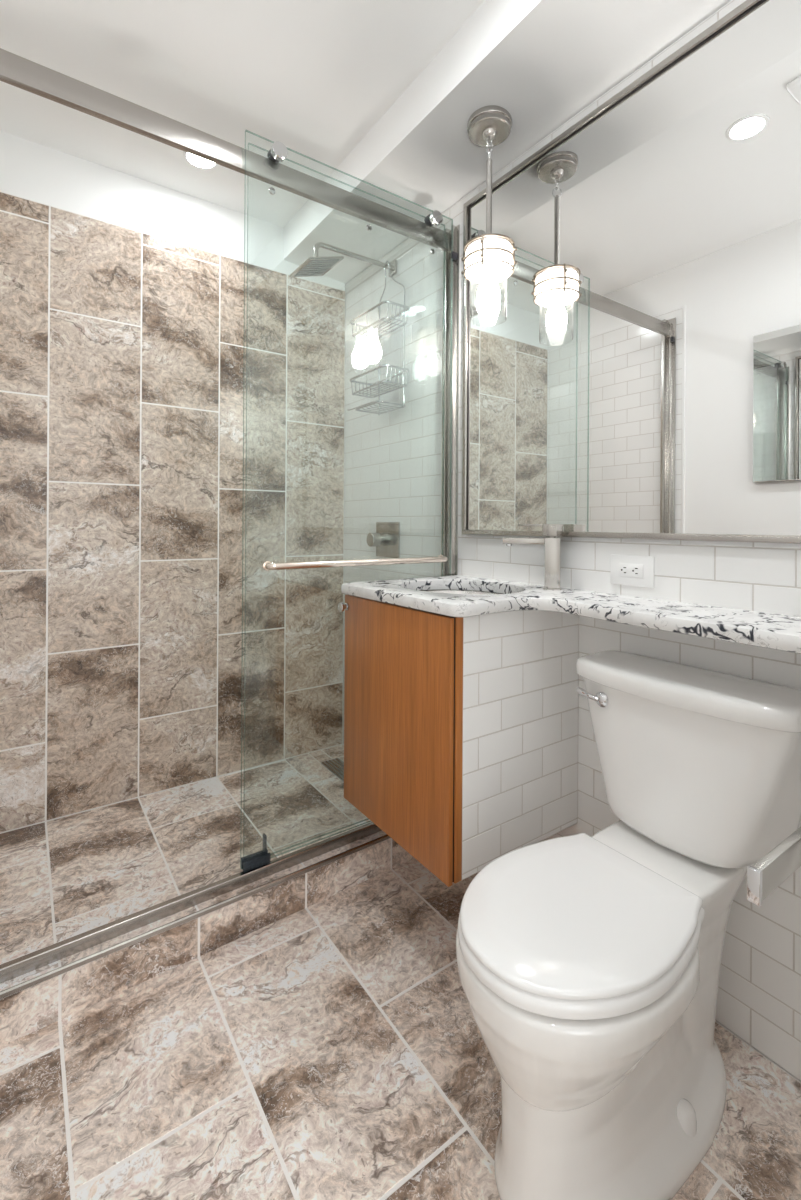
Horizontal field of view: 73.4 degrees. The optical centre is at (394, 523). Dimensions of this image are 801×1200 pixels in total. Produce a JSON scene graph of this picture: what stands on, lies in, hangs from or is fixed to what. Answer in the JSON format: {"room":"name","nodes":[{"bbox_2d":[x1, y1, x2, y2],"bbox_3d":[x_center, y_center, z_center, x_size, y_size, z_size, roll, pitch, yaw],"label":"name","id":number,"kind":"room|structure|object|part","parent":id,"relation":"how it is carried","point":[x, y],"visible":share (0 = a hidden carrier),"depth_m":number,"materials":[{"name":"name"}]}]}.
{"room":"bathroom","nodes":[
{"label":"bathroom","id":0,"kind":"room"},
{"bbox_2d":[0,131,344,832],"bbox_3d":[-0.914,-0.117,2.266,1.530,2.601,0.116,0,0,-35],"label":"wall","id":1,"kind":"structure","parent":0,"point":[30,170],"depth_m":2.12,"materials":[{"name":"white paint"}]},
{"bbox_2d":[0,191,344,832],"bbox_3d":[-0.879,-0.036,2.215,1.530,2.238,0.001,0,0,-35],"label":"wall tiles","id":2,"kind":"structure","parent":1,"relation":"attached to","point":[172,414],"depth_m":2.16,"materials":[{"name":"tile"}]},
{"bbox_2d":[0,0,484,226],"bbox_3d":[-0.257,-1.424,1.333,1.770,0.120,2.391,0,0,-35],"label":"ceiling","id":3,"kind":"structure","parent":0,"point":[312,77],"depth_m":1.62,"materials":[{"name":"white paint"}]},
{"bbox_2d":[183,151,217,168],"bbox_3d":[-0.722,-1.365,2.002,0.126,0.010,0.126,0,0,-35],"label":"recessed light","id":4,"kind":"object","parent":3,"relation":"in","point":[196,161],"visible":0.52,"depth_m":2.02,"materials":[{"name":"white plastic"}]},
{"bbox_2d":[187,153,213,166],"bbox_3d":[-0.722,-1.365,2.002,0.097,0.005,0.097,0,0,-16],"label":"diffuser","id":5,"kind":"object","parent":4,"relation":"attached to","point":[196,161],"depth_m":2.02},
{"bbox_2d":[283,0,730,283],"bbox_3d":[0.237,-1.273,1.679,0.329,0.174,2.155,0,0,-35],"label":"ceiling","id":6,"kind":"structure","parent":0,"point":[543,62],"depth_m":1.53,"materials":[{"name":"white paint"}]},
{"bbox_2d":[461,105,516,324],"bbox_3d":[0.282,-0.907,1.607,0.152,0.593,0.152,0,0,-12],"label":"pendant light","id":7,"kind":"object","parent":6,"relation":"hanging from","point":[488,126],"visible":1,"depth_m":1.59,"materials":[{"name":"white glass"}]},
{"bbox_2d":[470,276,506,324],"bbox_3d":[0.280,-0.676,1.607,0.109,0.131,0.109,0,0,-35],"label":"lampshade","id":8,"kind":"object","parent":7,"relation":"on","point":[488,296],"depth_m":1.59,"materials":[{"name":"glass"}]},
{"bbox_3d":[0.281,-0.706,1.607,0.068,0.136,0.068,0,0,-35],"label":"bulb","id":9,"kind":"part","parent":7,"relation":"part of","materials":[{"name":"white glass"}]},
{"bbox_2d":[483,245,494,265],"bbox_3d":[0.281,-0.800,1.607,0.038,0.052,0.038,0,0,-35],"label":"bulb","id":10,"kind":"object","parent":7,"relation":"attached to","point":[488,254],"depth_m":1.59,"materials":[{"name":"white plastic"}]},
{"bbox_3d":[0.282,-0.964,1.607,0.034,0.259,0.034,0,0,-35],"label":"rod","id":11,"kind":"part","parent":7,"relation":"part of","materials":[{"name":"silver metal"}]},
{"bbox_3d":[0.283,-1.121,1.607,0.027,0.073,0.022,0,0,-35],"label":"chain","id":12,"kind":"part","parent":7,"relation":"part of","materials":[{"name":"silver metal"}]},
{"bbox_2d":[343,0,800,1081],"bbox_3d":[0.414,-0.109,1.803,0.116,2.601,2.391,0,0,-35],"label":"wall","id":13,"kind":"structure","parent":0,"point":[731,0],"depth_m":1.58,"materials":[{"name":"white paint"}]},
{"bbox_2d":[343,0,800,1080],"bbox_3d":[0.363,-0.024,1.768,0.001,2.310,2.151,0,0,-35],"label":"wall tiles","id":14,"kind":"structure","parent":13,"relation":"attached to","point":[393,459],"depth_m":1.52,"materials":[{"name":"white tile"}]},
{"bbox_2d":[289,242,396,276],"bbox_3d":[-0.186,-1.050,2.180,0.442,0.147,0.180,0,0,-35],"label":"shower","id":15,"kind":"object","parent":14,"relation":"attached to","point":[315,265],"visible":0.99,"depth_m":2.11,"materials":[{"name":"grey metal"}]},
{"bbox_3d":[-0.307,-1.004,2.096,0.147,0.051,0.180,0,0,-35],"label":"spray plate","id":16,"kind":"part","parent":15,"relation":"part of","materials":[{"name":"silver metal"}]},
{"bbox_3d":[-0.165,-1.064,2.195,0.370,0.085,0.019,0,0,-35],"label":"arm","id":17,"kind":"part","parent":15,"relation":"part of","materials":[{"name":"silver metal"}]},
{"bbox_2d":[347,261,409,415],"bbox_3d":[-0.077,-0.796,2.249,0.156,0.642,0.293,0,0,-35],"label":"shower caddy","id":18,"kind":"object","parent":15,"relation":"hanging from","point":[404,306],"visible":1,"depth_m":2.22,"materials":[{"name":"silver metal"}]},
{"bbox_2d":[347,400,404,413],"bbox_3d":[-0.079,-0.483,2.246,0.152,0.016,0.240,0,0,-35],"label":"soap tray","id":19,"kind":"object","parent":18,"relation":"on","point":[358,408],"depth_m":2.21,"materials":[{"name":"silver metal"}]},
{"bbox_2d":[349,364,408,397],"bbox_3d":[-0.070,-0.594,2.254,0.132,0.067,0.293,0,0,-35],"label":"basket","id":20,"kind":"object","parent":18,"relation":"on","point":[351,380],"depth_m":2.22,"materials":[{"name":"silver metal"}]},
{"bbox_2d":[350,300,409,340],"bbox_3d":[-0.068,-0.846,2.255,0.132,0.065,0.293,0,0,-35],"label":"basket","id":21,"kind":"object","parent":18,"relation":"on","point":[403,321],"depth_m":2.22,"materials":[{"name":"silver metal"}]},
{"bbox_2d":[366,522,399,557],"bbox_3d":[-0.067,0.068,2.303,0.095,0.152,0.174,0,0,-35],"label":"shower valve","id":22,"kind":"object","parent":14,"relation":"attached to","point":[386,539],"visible":0.99,"depth_m":2.29,"materials":[{"name":"grey metal"}]},
{"bbox_3d":[-0.075,0.067,2.307,0.087,0.060,0.075,0,0,-35],"label":"handle","id":23,"kind":"part","parent":22,"relation":"part of","materials":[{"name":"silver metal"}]},
{"bbox_2d":[338,595,578,886],"bbox_3d":[0.172,0.537,1.593,0.506,0.633,0.505,0,0,-35],"label":"vanity cabinet","id":24,"kind":"object","parent":14,"relation":"attached to","point":[461,734],"visible":0.9,"depth_m":1.39,"materials":[{"name":"brown wood"}]},
{"bbox_3d":[-0.157,0.255,1.650,0.028,0.030,0.030,0,0,-35],"label":"knob","id":25,"kind":"part","parent":24,"relation":"part of","materials":[{"name":"silver metal"}]},
{"bbox_3d":[-0.010,0.537,1.470,0.013,0.631,0.501,0,0,-35],"label":"door","id":26,"kind":"part","parent":24,"relation":"part of","materials":[{"name":"brown wood"}]},
{"bbox_3d":[0.338,0.536,1.411,0.441,0.629,0.015,0,0,-35],"label":"tiled panel","id":27,"kind":"part","parent":24,"relation":"part of","materials":[{"name":"white tile"}]},
{"bbox_2d":[341,575,800,653],"bbox_3d":[0.398,0.203,1.279,0.496,0.034,1.302,0,0,-35],"label":"countertop","id":28,"kind":"structure","parent":24,"relation":"on","point":[781,632],"depth_m":1.27,"materials":[{"name":"white stone"}]},
{"bbox_2d":[419,590,502,593],"bbox_3d":[0.196,0.300,1.604,0.390,0.160,0.438,0,0,-35],"label":"sink basin","id":29,"kind":"object","parent":28,"relation":"in","point":[435,591],"visible":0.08,"depth_m":1.79,"materials":[{"name":"white ceramic"}]},
{"bbox_2d":[503,524,562,589],"bbox_3d":[0.404,0.094,1.570,0.169,0.186,0.077,0,0,22],"label":"sink faucet","id":30,"kind":"object","parent":28,"relation":"on","point":[552,573],"visible":1,"depth_m":1.52,"materials":[{"name":"grey metal"}]},
{"bbox_3d":[0.376,0.050,1.565,0.118,0.017,0.037,0,0,18],"label":"spout","id":31,"kind":"part","parent":30,"relation":"part of","materials":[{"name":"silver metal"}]},
{"bbox_3d":[0.422,0.021,1.567,0.127,0.040,0.044,0,0,42],"label":"lever","id":32,"kind":"part","parent":30,"relation":"part of","materials":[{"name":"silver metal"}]},
{"bbox_2d":[611,554,653,587],"bbox_3d":[0.615,0.121,1.395,0.009,0.079,0.120,0,0,-35],"label":"wall outlet","id":33,"kind":"object","parent":14,"relation":"attached to","point":[632,570],"visible":1,"depth_m":1.39,"materials":[{"name":"white plastic"}]},
{"bbox_2d":[619,563,642,577],"bbox_3d":[0.612,0.121,1.393,0.002,0.035,0.066,0,0,-35],"label":"receptacle","id":34,"kind":"object","parent":33,"relation":"attached to","point":[626,570],"depth_m":1.39,"materials":[{"name":"white plastic"}]},
{"bbox_2d":[462,0,800,543],"bbox_3d":[0.601,-0.550,1.412,0.018,1.178,1.237,0,0,-35],"label":"wall mirror","id":35,"kind":"object","parent":13,"relation":"attached to","point":[641,377],"visible":1,"depth_m":1.34,"materials":[{"name":"white mirror"}]},
{"bbox_3d":[-0.652,1.138,1.877,1.530,0.095,0.821,0,0,-35],"label":"floor","id":36,"kind":"structure","parent":0,"visible":0},
{"bbox_2d":[0,744,371,963],"bbox_3d":[-0.652,1.085,1.877,1.530,0.001,0.821,0,0,-35],"label":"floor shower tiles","id":37,"kind":"structure","parent":36,"relation":"on","point":[63,878],"depth_m":1.82,"materials":[{"name":"tile"}]},
{"bbox_2d":[321,758,343,781],"bbox_3d":[-0.233,1.089,2.371,0.091,0.008,0.241,0,0,-35],"label":"floor drain","id":38,"kind":"object","parent":36,"relation":"on","point":[336,766],"visible":0.46,"depth_m":2.40,"materials":[{"name":"grey metal"}]},
{"bbox_3d":[0.772,-0.108,0.670,0.820,2.601,0.120,0,0,-35],"label":"wall","id":39,"kind":"structure","parent":0,"visible":0},
{"bbox_2d":[747,827,800,905],"bbox_3d":[0.490,0.381,0.599,0.230,0.050,0.083,0,0,-35],"label":"paper holder","id":40,"kind":"object","parent":39,"relation":"attached to","point":[768,873],"visible":1,"depth_m":0.58,"materials":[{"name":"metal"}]},
{"bbox_3d":[0.007,1.161,0.928,1.530,0.054,1.410,0,0,-35],"label":"floor","id":41,"kind":"structure","parent":0,"visible":0},
{"bbox_2d":[0,858,800,1199],"bbox_3d":[0.003,1.129,0.926,1.538,0.001,1.412,0,0,-35],"label":"floor tiles","id":42,"kind":"structure","parent":41,"relation":"on","point":[334,1048],"depth_m":1.08,"materials":[{"name":"tile"}]},
{"bbox_2d":[456,650,800,1199],"bbox_3d":[0.421,0.729,1.034,0.704,0.804,0.477,0,0,-35],"label":"toilet","id":43,"kind":"object","parent":42,"relation":"on","point":[589,967],"visible":0.99,"depth_m":0.96,"materials":[{"name":"glazed white porcelain"},{"name":"white plastic"},{"name":"chrome"}]},
{"bbox_3d":[0.312,0.678,0.955,0.427,0.020,0.339,0,0,-35],"label":"lid","id":44,"kind":"part","parent":43,"relation":"part of","materials":[{"name":"white plastic"}]},
{"bbox_3d":[0.457,0.405,1.275,0.017,0.021,0.063,0,0,-32],"label":"lever","id":45,"kind":"part","parent":43,"relation":"part of","materials":[{"name":"silver metal"}]},
{"bbox_3d":[0.481,0.410,1.251,0.015,0.034,0.034,0,0,-35],"label":"flush handle","id":46,"kind":"part","parent":43,"relation":"part of","materials":[{"name":"silver metal"}]},
{"bbox_3d":[0.415,0.908,1.028,0.685,0.446,0.352,0,0,-35],"label":"bowl","id":47,"kind":"part","parent":43,"relation":"part of","materials":[{"name":"white ceramic"}]},
{"bbox_3d":[0.627,0.351,1.176,0.208,0.044,0.477,0,0,-35],"label":"tank lid","id":48,"kind":"part","parent":43,"relation":"part of","materials":[{"name":"white ceramic"}]},
{"bbox_3d":[0.626,0.523,1.175,0.192,0.305,0.455,0,0,-35],"label":"tank","id":49,"kind":"part","parent":43,"relation":"part of","materials":[{"name":"white ceramic"}]},
{"bbox_3d":[-0.406,1.096,1.523,1.530,0.160,0.102,0,0,-35],"label":"shower curb","id":50,"kind":"object","parent":42,"relation":"on","visible":0},
{"bbox_2d":[0,831,413,1046],"bbox_3d":[-0.408,1.072,1.525,1.530,0.121,0.089,0,0,-36],"label":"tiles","id":51,"kind":"structure","parent":50,"relation":"on","point":[24,1012],"depth_m":1.37,"materials":[{"name":"tile"}]},
{"bbox_2d":[0,834,390,998],"bbox_3d":[-0.382,1.016,1.489,1.530,0.012,0.006,0,0,-36],"label":"trim","id":52,"kind":"structure","parent":51,"relation":"attached to","point":[36,980],"depth_m":1.36,"materials":[{"name":"silver metal"}]},
{"bbox_2d":[0,48,459,983],"bbox_3d":[-0.406,-0.049,1.541,1.522,2.121,0.088,0,0,-35],"label":"shower door frame","id":53,"kind":"structure","parent":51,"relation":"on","point":[15,70],"depth_m":1.53,"materials":[{"name":"silver metal"}]},
{"bbox_3d":[-0.408,-1.036,1.550,1.519,0.060,0.022,0,0,-35],"label":"header rail","id":54,"kind":"part","parent":53,"relation":"part of","materials":[{"name":"silver metal"}]},
{"bbox_2d":[262,141,447,570],"bbox_3d":[-0.108,-0.067,1.725,0.767,2.081,0.078,0,0,-35],"label":"shower door hardware","id":55,"kind":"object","parent":53,"relation":"attached to","point":[278,152],"depth_m":1.64,"materials":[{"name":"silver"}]},
{"bbox_3d":[-0.091,0.122,1.716,0.668,0.020,0.042,0,0,-35],"label":"handle","id":56,"kind":"part","parent":55,"relation":"part of","materials":[{"name":"silver metal"}]}
]}

